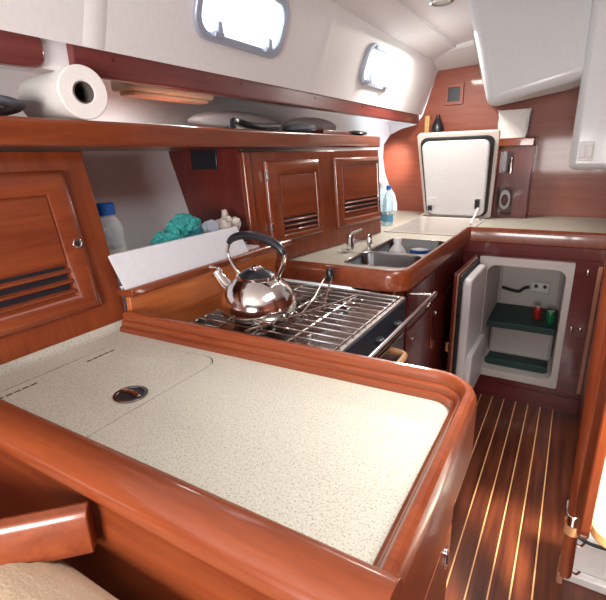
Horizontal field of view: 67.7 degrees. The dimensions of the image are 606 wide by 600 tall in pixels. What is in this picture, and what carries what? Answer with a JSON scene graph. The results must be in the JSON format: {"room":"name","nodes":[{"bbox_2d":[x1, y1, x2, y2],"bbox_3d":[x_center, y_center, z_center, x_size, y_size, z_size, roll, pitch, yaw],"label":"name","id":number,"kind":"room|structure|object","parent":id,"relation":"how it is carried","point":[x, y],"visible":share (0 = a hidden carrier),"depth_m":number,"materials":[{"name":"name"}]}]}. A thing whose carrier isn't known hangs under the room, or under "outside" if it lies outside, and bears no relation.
{"room":"ship interior","nodes":[
{"label":"ship interior","id":0,"kind":"room"},
{"bbox_2d":[0,560,118,599],"bbox_3d":[-0.355,0.485,0.486,0.760,0.253,0.330,9,20,29],"label":"seat cushion","id":1,"kind":"object","parent":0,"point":[55,580],"visible":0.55,"depth_m":0.55,"materials":[{"name":"beige fabric"}]},
{"bbox_2d":[0,68,396,310],"bbox_3d":[-0.606,-0.039,2.000,0.270,1.730,5.920,9,20,29],"label":"wall","id":2,"kind":"structure","parent":0,"point":[143,187],"depth_m":1.82,"materials":[{"name":"white paint"}]},
{"bbox_2d":[115,244,258,287],"bbox_3d":[-0.503,-0.147,1.646,0.365,0.015,0.665,9,20,29],"label":"niche shelf","id":3,"kind":"object","parent":2,"relation":"attached to","point":[249,246],"visible":0.14,"depth_m":1.79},
{"bbox_2d":[96,202,127,278],"bbox_3d":[-0.582,-0.179,1.361,0.091,0.222,0.091,9,20,29],"label":"water bottle","id":4,"kind":"object","parent":3,"relation":"on","point":[106,208],"visible":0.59,"depth_m":1.33,"materials":[{"name":"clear plastic"}]},
{"bbox_2d":[150,213,200,244],"bbox_3d":[-0.432,-0.228,1.567,0.116,0.140,0.233,6,19,23],"label":"cloth","id":5,"kind":"object","parent":3,"relation":"on","point":[180,225],"visible":0.65,"depth_m":1.53,"materials":[{"name":"teal fabric"}]},
{"bbox_2d":[184,228,202,237],"bbox_3d":[-0.386,-0.193,1.577,0.060,0.110,0.124,9,20,29],"label":"cloth","id":6,"kind":"object","parent":3,"relation":"on","point":[198,231],"visible":0.14,"depth_m":1.57,"materials":[{"name":"blue fabric"}]},
{"bbox_2d":[200,220,218,231],"bbox_3d":[-0.345,-0.257,1.635,0.083,0.070,0.054,15,24,41],"label":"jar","id":7,"kind":"object","parent":3,"relation":"on","point":[210,225],"visible":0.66,"depth_m":1.61,"materials":[{"name":"white ceramic"}]},
{"bbox_2d":[215,209,240,229],"bbox_3d":[-0.303,-0.266,1.719,0.078,0.143,0.194,5,19,18],"label":"glove","id":8,"kind":"object","parent":3,"relation":"on","point":[225,221],"visible":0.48,"depth_m":1.73,"materials":[{"name":"white fabric"}]},
{"bbox_2d":[0,116,379,150],"bbox_3d":[-0.664,-0.483,1.348,0.450,0.063,3.800,9,20,29],"label":"shelf","id":9,"kind":"object","parent":2,"relation":"attached to","point":[17,133],"visible":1,"depth_m":1.31,"materials":[{"name":"brown wood"}]},
{"bbox_2d":[0,95,26,115],"bbox_3d":[-0.739,-0.434,0.999,0.190,0.053,0.241,-1,18,3],"label":"folded cloth","id":10,"kind":"object","parent":9,"relation":"on","point":[8,105],"visible":0.97,"depth_m":1.02,"materials":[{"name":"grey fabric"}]},
{"bbox_2d":[18,64,107,119],"bbox_3d":[-0.628,-0.528,1.177,0.240,0.124,0.124,12,22,37],"label":"paper roll","id":11,"kind":"object","parent":9,"relation":"on","point":[75,91],"visible":0.94,"depth_m":1.12,"materials":[{"name":"paper"}]},
{"bbox_2d":[188,111,278,130],"bbox_3d":[-0.294,-0.803,2.048,0.201,0.095,0.597,9,20,29],"label":"plate","id":12,"kind":"object","parent":9,"relation":"on","point":[217,119],"visible":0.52,"depth_m":1.87,"materials":[{"name":"white ceramic"}]},
{"bbox_2d":[224,117,280,129],"bbox_3d":[-0.209,-0.689,1.776,0.093,0.045,0.328,9,20,29],"label":"sunglasses","id":13,"kind":"object","parent":9,"relation":"on","point":[249,125],"visible":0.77,"depth_m":1.75,"materials":[{"name":"black plastic"}]},
{"bbox_2d":[282,124,316,132],"bbox_3d":[-0.012,-0.816,2.158,0.144,0.042,0.211,9,20,29],"label":"folded towel","id":14,"kind":"object","parent":9,"relation":"on","point":[297,127],"visible":0.89,"depth_m":2.09,"materials":[{"name":"grey fabric"}]},
{"bbox_2d":[282,117,335,130],"bbox_3d":[0.047,-0.992,2.598,0.198,0.105,0.528,9,20,29],"label":"plate","id":15,"kind":"object","parent":9,"relation":"on","point":[319,123],"visible":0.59,"depth_m":2.48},
{"bbox_2d":[311,129,351,134],"bbox_3d":[0.142,-0.877,2.368,0.099,0.022,0.338,9,20,29],"label":"pamphlet","id":16,"kind":"object","parent":9,"relation":"on","point":[323,131],"visible":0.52,"depth_m":2.27,"materials":[{"name":"red paper"}]},
{"bbox_2d":[349,130,366,135],"bbox_3d":[0.308,-0.973,2.636,0.121,0.032,0.162,9,20,29],"label":"folded towel","id":17,"kind":"object","parent":9,"relation":"on","point":[353,132],"visible":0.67,"depth_m":2.58,"materials":[{"name":"silver metal"}]},
{"bbox_2d":[0,65,421,120],"bbox_3d":[-0.391,-0.889,1.838,0.535,0.025,5.500,9,20,29],"label":"deck","id":18,"kind":"object","parent":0,"point":[36,70],"depth_m":2.33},
{"bbox_2d":[0,30,44,68],"bbox_3d":[-1.013,-0.355,0.389,0.034,0.080,1.608,9,20,29],"label":"grab rail","id":19,"kind":"object","parent":18,"relation":"attached to","point":[16,49],"visible":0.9,"depth_m":1.00,"materials":[{"name":"red wood"}]},
{"bbox_2d":[110,81,213,104],"bbox_3d":[-0.464,-0.728,1.533,0.090,0.090,0.400,9,20,29],"label":"wooden board","id":20,"kind":"object","parent":18,"relation":"attached to","point":[125,89],"visible":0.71,"depth_m":1.47,"materials":[{"name":"beige wood"}]},
{"bbox_2d":[120,91,208,104],"bbox_3d":[-0.463,-0.691,1.545,0.070,0.012,0.360,9,20,29],"label":"diffuser","id":21,"kind":"object","parent":20,"relation":"attached to","point":[186,97],"depth_m":1.52,"materials":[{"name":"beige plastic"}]},
{"bbox_2d":[66,43,418,123],"bbox_3d":[0.148,-0.988,2.269,0.034,0.080,2.855,9,20,29],"label":"wood trim","id":22,"kind":"structure","parent":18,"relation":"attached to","point":[111,66],"depth_m":1.49,"materials":[{"name":"red wood"}]},
{"bbox_2d":[0,0,437,115],"bbox_3d":[-0.225,-0.929,1.465,0.137,0.350,5.920,9,20,29],"label":"wall","id":23,"kind":"structure","parent":0,"point":[164,31],"depth_m":1.67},
{"bbox_2d":[39,38,68,70],"bbox_3d":[-0.601,-0.594,1.079,0.023,0.083,0.085,9,20,29],"label":"trim","id":24,"kind":"structure","parent":23,"relation":"attached to","point":[55,52],"depth_m":1.07,"materials":[{"name":"white plastic"}]},
{"bbox_2d":[82,0,107,49],"bbox_3d":[-0.474,-0.786,1.049,0.130,0.343,0.070,9,20,29],"label":"trim","id":25,"kind":"structure","parent":23,"relation":"attached to","point":[95,11],"depth_m":1.10,"materials":[{"name":"white plastic"}]},
{"bbox_2d":[193,0,288,57],"bbox_3d":[-0.186,-0.941,1.495,0.090,0.194,0.475,9,20,29],"label":"portlight","id":26,"kind":"object","parent":23,"relation":"attached to","point":[217,36],"visible":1,"depth_m":1.52,"materials":[{"name":"metal"}]},
{"bbox_2d":[309,2,339,93],"bbox_3d":[0.095,-1.096,1.969,0.130,0.343,0.080,9,20,29],"label":"trim","id":27,"kind":"structure","parent":23,"relation":"attached to","point":[334,9],"depth_m":1.96,"materials":[{"name":"white plastic"}]},
{"bbox_2d":[359,43,398,90],"bbox_3d":[0.429,-1.276,2.488,0.090,0.193,0.455,9,20,29],"label":"portlight","id":28,"kind":"object","parent":23,"relation":"attached to","point":[368,82],"visible":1,"depth_m":2.42,"materials":[{"name":"metal"}]},
{"bbox_2d":[330,0,455,59],"bbox_3d":[-0.212,-1.031,1.159,0.170,0.068,4.650,9,20,29],"label":"ceiling","id":29,"kind":"structure","parent":23,"relation":"attached to","point":[395,18],"depth_m":2.30,"materials":[{"name":"white plastic"}]},
{"bbox_2d":[378,66,419,134],"bbox_3d":[1.071,-1.042,4.270,0.800,2.170,0.040,9,20,29],"label":"wall","id":30,"kind":"structure","parent":0,"point":[383,72],"depth_m":4.14,"materials":[{"name":"white plastic"}]},
{"bbox_2d":[402,0,472,44],"bbox_3d":[0.879,-0.989,0.763,2.490,0.148,5.920,9,20,29],"label":"ceiling","id":31,"kind":"structure","parent":0,"point":[453,21],"depth_m":2.40,"materials":[{"name":"white plastic"}]},
{"bbox_2d":[429,0,453,6],"bbox_3d":[0.651,-1.405,2.120,0.120,0.024,0.120,9,20,29],"label":"recessed light","id":32,"kind":"object","parent":31,"relation":"in","point":[436,3],"visible":1,"depth_m":2.15,"materials":[{"name":"silver metal"}]},
{"bbox_2d":[383,64,605,217],"bbox_3d":[1.899,-1.116,2.933,2.885,1.180,0.030,9,20,29],"label":"wall","id":33,"kind":"structure","parent":0,"point":[557,189],"depth_m":3.17,"materials":[{"name":"brown wood"}]},
{"bbox_2d":[444,83,463,105],"bbox_3d":[1.096,-1.491,3.272,0.130,0.140,0.017,9,20,29],"label":"air vent","id":34,"kind":"object","parent":33,"relation":"in","point":[454,93],"visible":1,"depth_m":3.27,"materials":[{"name":"brown wood"}]},
{"bbox_2d":[448,87,459,101],"bbox_3d":[1.098,-1.492,3.276,0.085,0.094,0.009,9,20,29],"label":"grille","id":35,"kind":"object","parent":34,"relation":"attached to","point":[453,92],"depth_m":3.27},
{"bbox_2d":[433,40,477,70],"bbox_3d":[1.201,-1.670,3.000,0.700,0.166,0.280,9,20,29],"label":"trim","id":36,"kind":"structure","parent":33,"relation":"attached to","point":[463,54],"depth_m":3.07,"materials":[{"name":"white plastic"}]},
{"bbox_3d":[0.974,-1.211,3.389,0.180,0.016,0.104,9,20,29],"label":"ledge","id":37,"kind":"object","parent":33,"relation":"attached to","visible":0},
{"bbox_2d":[424,116,430,132],"bbox_3d":[0.940,-1.307,3.409,0.035,0.156,0.045,9,20,29],"label":"wooden peg","id":38,"kind":"object","parent":37,"relation":"on","point":[427,118],"visible":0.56,"depth_m":3.39,"materials":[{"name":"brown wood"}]},
{"bbox_2d":[431,115,443,132],"bbox_3d":[0.999,-1.289,3.349,0.096,0.155,0.094,9,20,29],"label":"bottle","id":39,"kind":"object","parent":37,"relation":"on","point":[437,126],"visible":0.77,"depth_m":3.32,"materials":[{"name":"black plastic"}]},
{"bbox_2d":[445,393,605,599],"bbox_3d":[0.329,1.208,0.907,3.200,0.030,4.350,9,20,29],"label":"floor","id":40,"kind":"structure","parent":0,"point":[509,509],"depth_m":1.89,"materials":[{"name":"brown wood"}]},
{"bbox_2d":[370,246,463,371],"bbox_3d":[0.638,0.259,2.260,0.113,0.938,1.146,11,21,34],"label":"base cabinet","id":41,"kind":"object","parent":40,"relation":"on","point":[426,337],"visible":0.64,"depth_m":2.12,"materials":[{"name":"brown wood"}]},
{"bbox_2d":[288,210,605,269],"bbox_3d":[1.386,-0.260,2.223,2.750,0.030,2.110,9,20,29],"label":"countertop","id":42,"kind":"structure","parent":41,"relation":"on","point":[330,255],"depth_m":2.70,"materials":[{"name":"beige laminate"}]},
{"bbox_2d":[239,150,380,259],"bbox_3d":[-0.009,-0.504,2.315,0.365,0.489,1.077,12,22,37],"label":"locker","id":43,"kind":"object","parent":42,"relation":"on","point":[311,199],"visible":0.89,"depth_m":2.12,"materials":[{"name":"brown wood"}]},
{"bbox_2d":[169,148,248,241],"bbox_3d":[-0.395,-0.442,1.905,0.400,0.364,0.020,9,20,29],"label":"wall","id":44,"kind":"structure","parent":43,"relation":"attached to","point":[206,193],"depth_m":1.88,"materials":[{"name":"red wood"}]},
{"bbox_2d":[190,150,217,169],"bbox_3d":[-0.406,-0.573,1.850,0.140,0.077,0.008,9,20,29],"label":"air vent","id":45,"kind":"object","parent":44,"relation":"in","point":[200,159],"visible":1,"depth_m":1.84,"materials":[{"name":"black plastic"}]},
{"bbox_2d":[338,228,371,253],"bbox_3d":[0.253,-0.292,2.193,0.187,0.109,0.114,-3,18,-4],"label":"tap","id":46,"kind":"object","parent":42,"relation":"on","point":[350,247],"visible":1,"depth_m":2.19,"materials":[{"name":"silver metal"}]},
{"bbox_2d":[380,182,386,223],"bbox_3d":[0.521,-0.645,3.007,0.073,0.270,0.073,9,20,29],"label":"water bottle","id":47,"kind":"object","parent":42,"relation":"on","point":[381,183],"visible":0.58,"depth_m":2.99,"materials":[{"name":"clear plastic"}]},
{"bbox_2d":[382,185,393,225],"bbox_3d":[0.551,-0.612,2.926,0.073,0.255,0.073,9,20,29],"label":"water bottle","id":48,"kind":"object","parent":42,"relation":"on","point":[385,217],"visible":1,"depth_m":2.92,"materials":[{"name":"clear plastic"}]},
{"bbox_2d":[344,238,444,291],"bbox_3d":[0.467,-0.154,2.194,0.306,0.173,0.671,9,20,29],"label":"double sink","id":49,"kind":"object","parent":42,"relation":"in","point":[378,258],"visible":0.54,"depth_m":2.15,"materials":[{"name":"metal"}]},
{"bbox_2d":[389,237,405,252],"bbox_3d":[0.476,-0.208,2.289,0.097,0.215,0.097,9,20,29],"label":"squeeze bottle","id":50,"kind":"object","parent":49,"relation":"in","point":[397,247],"visible":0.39,"depth_m":2.25,"materials":[{"name":"white plastic"}]},
{"bbox_2d":[410,247,428,253],"bbox_3d":[0.595,-0.187,2.320,0.095,0.151,0.095,9,20,29],"label":"cup","id":51,"kind":"object","parent":49,"relation":"in","point":[416,250],"visible":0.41,"depth_m":2.30,"materials":[{"name":"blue plastic"}]},
{"bbox_2d":[275,227,605,291],"bbox_3d":[1.231,-0.132,1.764,2.535,0.077,1.176,9,20,29],"label":"trim","id":52,"kind":"structure","parent":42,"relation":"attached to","point":[405,279],"depth_m":1.86,"materials":[{"name":"brown wood"}]},
{"bbox_2d":[384,129,500,235],"bbox_3d":[0.905,-0.572,2.902,0.522,0.975,0.813,9,20,29],"label":"freezer","id":53,"kind":"object","parent":42,"relation":"on","point":[458,168],"visible":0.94,"depth_m":3.04,"materials":[{"name":"plastic"}]},
{"bbox_2d":[490,137,537,217],"bbox_3d":[1.452,-0.849,3.145,0.257,0.524,0.219,9,20,29],"label":"cabinet","id":54,"kind":"object","parent":42,"relation":"on","point":[518,182],"visible":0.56,"depth_m":3.08,"materials":[{"name":"red wood"}]},
{"bbox_2d":[499,189,509,208],"bbox_3d":[1.415,-0.706,3.167,0.070,0.137,0.018,9,20,29],"label":"wire","id":55,"kind":"object","parent":54,"relation":"in","point":[505,191],"visible":1,"depth_m":3.16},
{"bbox_2d":[508,157,513,172],"bbox_3d":[1.437,-0.931,3.115,0.040,0.100,0.040,9,20,29],"label":"flask","id":56,"kind":"object","parent":54,"relation":"in","point":[510,166],"visible":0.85,"depth_m":3.10,"materials":[{"name":"metal"}]},
{"bbox_2d":[498,108,531,138],"bbox_3d":[1.419,-1.188,3.039,0.203,0.187,0.102,9,20,29],"label":"paper bag","id":57,"kind":"object","parent":54,"relation":"on","point":[514,123],"visible":0.84,"depth_m":3.00,"materials":[{"name":"white paper"}]},
{"bbox_2d":[420,506,453,599],"bbox_3d":[-0.015,0.711,0.900,0.482,0.939,0.485,9,20,29],"label":"base cabinet","id":58,"kind":"object","parent":40,"relation":"on","point":[435,586],"visible":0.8,"depth_m":0.83,"materials":[{"name":"brown wood"}]},
{"bbox_2d":[0,319,449,564],"bbox_3d":[-0.230,0.197,0.898,0.947,0.050,0.438,9,20,29],"label":"countertop","id":59,"kind":"structure","parent":58,"relation":"on","point":[335,463],"depth_m":0.80,"materials":[{"name":"beige laminate"}]},
{"bbox_2d":[0,150,125,364],"bbox_3d":[-0.941,0.021,0.759,0.306,0.511,1.337,7,20,26],"label":"locker","id":60,"kind":"object","parent":59,"relation":"on","point":[59,283],"visible":0.98,"depth_m":1.11,"materials":[{"name":"brown wood"}]},
{"bbox_2d":[117,388,143,399],"bbox_3d":[-0.348,0.191,0.911,0.052,0.002,0.052,12,22,36],"label":"handle","id":61,"kind":"object","parent":59,"relation":"on","point":[123,393],"depth_m":0.91,"materials":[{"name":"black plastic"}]},
{"bbox_2d":[0,399,401,599],"bbox_3d":[-0.561,0.347,0.841,1.502,0.358,0.072,9,20,29],"label":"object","id":62,"kind":"object","parent":59,"relation":"attached to","point":[161,535],"visible":0.93,"depth_m":0.56,"materials":[{"name":"brown wood"}]},
{"bbox_2d":[0,501,97,564],"bbox_3d":[-0.531,0.326,0.541,0.516,0.068,0.032,-6,18,-14],"label":"wooden armrest","id":63,"kind":"object","parent":62,"relation":"attached to","point":[67,531],"visible":1,"depth_m":0.58,"materials":[{"name":"brown wood"}]},
{"bbox_2d":[120,311,476,599],"bbox_3d":[-0.191,0.207,0.880,0.939,0.121,0.502,9,20,29],"label":"trim","id":64,"kind":"structure","parent":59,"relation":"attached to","point":[408,552],"depth_m":0.83,"materials":[{"name":"brown wood"}]},
{"bbox_2d":[462,241,605,414],"bbox_3d":[1.774,0.229,2.254,1.982,0.938,0.036,9,20,29],"label":"base cabinet","id":65,"kind":"object","parent":40,"relation":"on","point":[564,398],"visible":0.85,"depth_m":2.47,"materials":[{"name":"red wood"}]},
{"bbox_2d":[445,255,575,388],"bbox_3d":[1.188,0.120,2.556,0.520,0.733,0.964,9,20,29],"label":"fridge","id":66,"kind":"object","parent":65,"relation":"in","point":[494,332],"visible":0.88,"depth_m":2.64,"materials":[{"name":"plastic"}]},
{"bbox_2d":[502,286,529,292],"bbox_3d":[1.373,-0.074,2.918,0.165,0.056,0.025,7,19,24],"label":"cable","id":67,"kind":"object","parent":66,"relation":"attached to","point":[503,287],"visible":1,"depth_m":2.92,"materials":[{"name":"black rubber"}]},
{"bbox_2d":[488,303,557,328],"bbox_3d":[1.358,0.100,2.783,0.360,0.015,0.390,9,20,29],"label":"shelf","id":68,"kind":"object","parent":66,"relation":"attached to","point":[501,315],"depth_m":2.76,"materials":[{"name":"green plastic"}]},
{"bbox_2d":[532,305,541,319],"bbox_3d":[1.404,0.075,2.704,0.047,0.078,0.047,9,20,29],"label":"drink can","id":69,"kind":"object","parent":66,"relation":"on","point":[537,311],"visible":1,"depth_m":2.69,"materials":[{"name":"red paint"}]},
{"bbox_2d":[545,310,554,324],"bbox_3d":[1.434,0.100,2.620,0.047,0.078,0.047,9,20,29],"label":"drink can","id":70,"kind":"object","parent":66,"relation":"on","point":[550,314],"visible":1,"depth_m":2.60,"materials":[{"name":"green paint"}]},
{"bbox_2d":[555,554,562,583],"bbox_3d":[0.882,0.921,1.544,0.020,0.100,0.030,9,20,29],"label":"trim","id":71,"kind":"structure","parent":40,"relation":"on","point":[559,579],"depth_m":1.54,"materials":[{"name":"brown wood"}]},
{"bbox_2d":[563,500,605,594],"bbox_3d":[1.286,0.883,1.536,0.670,0.155,0.395,9,20,29],"label":"step","id":72,"kind":"structure","parent":40,"relation":"on","point":[590,561],"depth_m":1.52,"materials":[{"name":"white plastic"}]},
{"bbox_2d":[578,537,605,550],"bbox_3d":[1.168,0.823,1.422,0.578,0.025,0.059,5,19,20],"label":"hose","id":73,"kind":"object","parent":72,"relation":"on","point":[580,539],"visible":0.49,"depth_m":1.49,"materials":[{"name":"black rubber"}]},
{"bbox_2d":[576,353,605,548],"bbox_3d":[0.872,0.068,0.799,0.542,0.962,0.290,9,20,29],"label":"ladder","id":74,"kind":"object","parent":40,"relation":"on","point":[591,503],"visible":1,"depth_m":0.93,"materials":[{"name":"brown wood"}]},
{"bbox_2d":[558,258,605,578],"bbox_3d":[0.656,0.163,0.994,0.075,1.151,0.037,9,20,29],"label":"pole","id":75,"kind":"object","parent":74,"relation":"attached to","point":[570,538],"visible":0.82,"depth_m":1.03,"materials":[{"name":"brown wood"}]},
{"bbox_3d":[-0.093,0.474,1.632,0.430,0.810,0.715,9,20,29],"label":"stove recess","id":76,"kind":"object","parent":40,"relation":"on","visible":0},
{"bbox_2d":[126,250,276,321],"bbox_3d":[-0.302,-0.022,1.596,0.018,0.186,0.742,9,20,29],"label":"board","id":77,"kind":"object","parent":76,"relation":"attached to","point":[185,300],"visible":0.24,"depth_m":1.47,"materials":[{"name":"brown wood"}]},
{"bbox_2d":[117,239,291,296],"bbox_3d":[-0.295,-0.138,1.607,0.084,0.025,0.835,9,20,29],"label":"niche ledge","id":78,"kind":"object","parent":77,"relation":"on","point":[263,248],"visible":0.7,"depth_m":1.44,"materials":[{"name":"brown wood"}]},
{"bbox_2d":[108,227,248,289],"bbox_3d":[-0.370,-0.152,1.472,0.026,0.103,0.602,9,20,29],"label":"panel","id":79,"kind":"object","parent":78,"relation":"on","point":[139,266],"visible":0.93,"depth_m":1.40,"materials":[{"name":"white plastic"}]},
{"bbox_2d":[187,281,407,362],"bbox_3d":[0.028,0.267,1.531,0.592,0.499,0.575,9,20,29],"label":"stove","id":80,"kind":"object","parent":76,"relation":"in","point":[358,324],"visible":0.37,"depth_m":1.43,"materials":[{"name":"metal"}]},
{"bbox_2d":[209,231,296,325],"bbox_3d":[-0.147,-0.082,1.383,0.237,0.264,0.270,-9,19,-21],"label":"kettle","id":81,"kind":"object","parent":80,"relation":"on","point":[258,295],"visible":1,"depth_m":1.31,"materials":[{"name":"metal"}]},
{"bbox_2d":[244,268,355,331],"bbox_3d":[0.031,-0.007,1.440,0.171,0.068,0.543,9,20,29],"label":"clamp","id":82,"kind":"object","parent":80,"relation":"on","point":[329,276],"visible":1,"depth_m":1.46,"materials":[{"name":"metal"}]},
{"bbox_2d":[368,291,437,357],"bbox_3d":[0.249,0.093,1.359,0.096,0.036,0.818,9,20,29],"label":"bar","id":83,"kind":"object","parent":80,"relation":"attached to","point":[426,303],"visible":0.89,"depth_m":1.38,"materials":[{"name":"silver metal"}]},
{"bbox_2d":[569,0,605,169],"bbox_3d":[1.929,-1.109,2.231,0.945,0.848,1.110,9,20,29],"label":"wall","id":84,"kind":"structure","parent":0,"point":[590,119],"depth_m":2.02,"materials":[{"name":"white plastic"}]},
{"bbox_2d":[469,0,591,106],"bbox_3d":[1.239,-1.365,2.574,0.739,0.531,1.086,9,20,29],"label":"cabinet","id":85,"kind":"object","parent":84,"relation":"attached to","point":[526,49],"depth_m":2.11,"materials":[{"name":"white plastic"}]},
{"bbox_2d":[577,141,594,160],"bbox_3d":[1.301,-0.684,2.076,0.060,0.086,0.012,9,20,29],"label":"light switch","id":86,"kind":"object","parent":84,"relation":"attached to","point":[586,149],"visible":1,"depth_m":2.07,"materials":[{"name":"white plastic"}]},
{"bbox_2d":[576,268,603,448],"bbox_3d":[1.341,0.347,2.076,0.033,0.845,0.760,9,20,29],"label":"wall partition","id":87,"kind":"structure","parent":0,"point":[581,401],"depth_m":2.30,"materials":[{"name":"red wood"}]},
{"bbox_2d":[576,266,602,394],"bbox_3d":[1.500,0.173,2.366,0.021,0.712,0.030,9,20,29],"label":"trim","id":88,"kind":"structure","parent":87,"relation":"attached to","point":[600,268],"depth_m":2.35,"materials":[{"name":"brown mahogany"}]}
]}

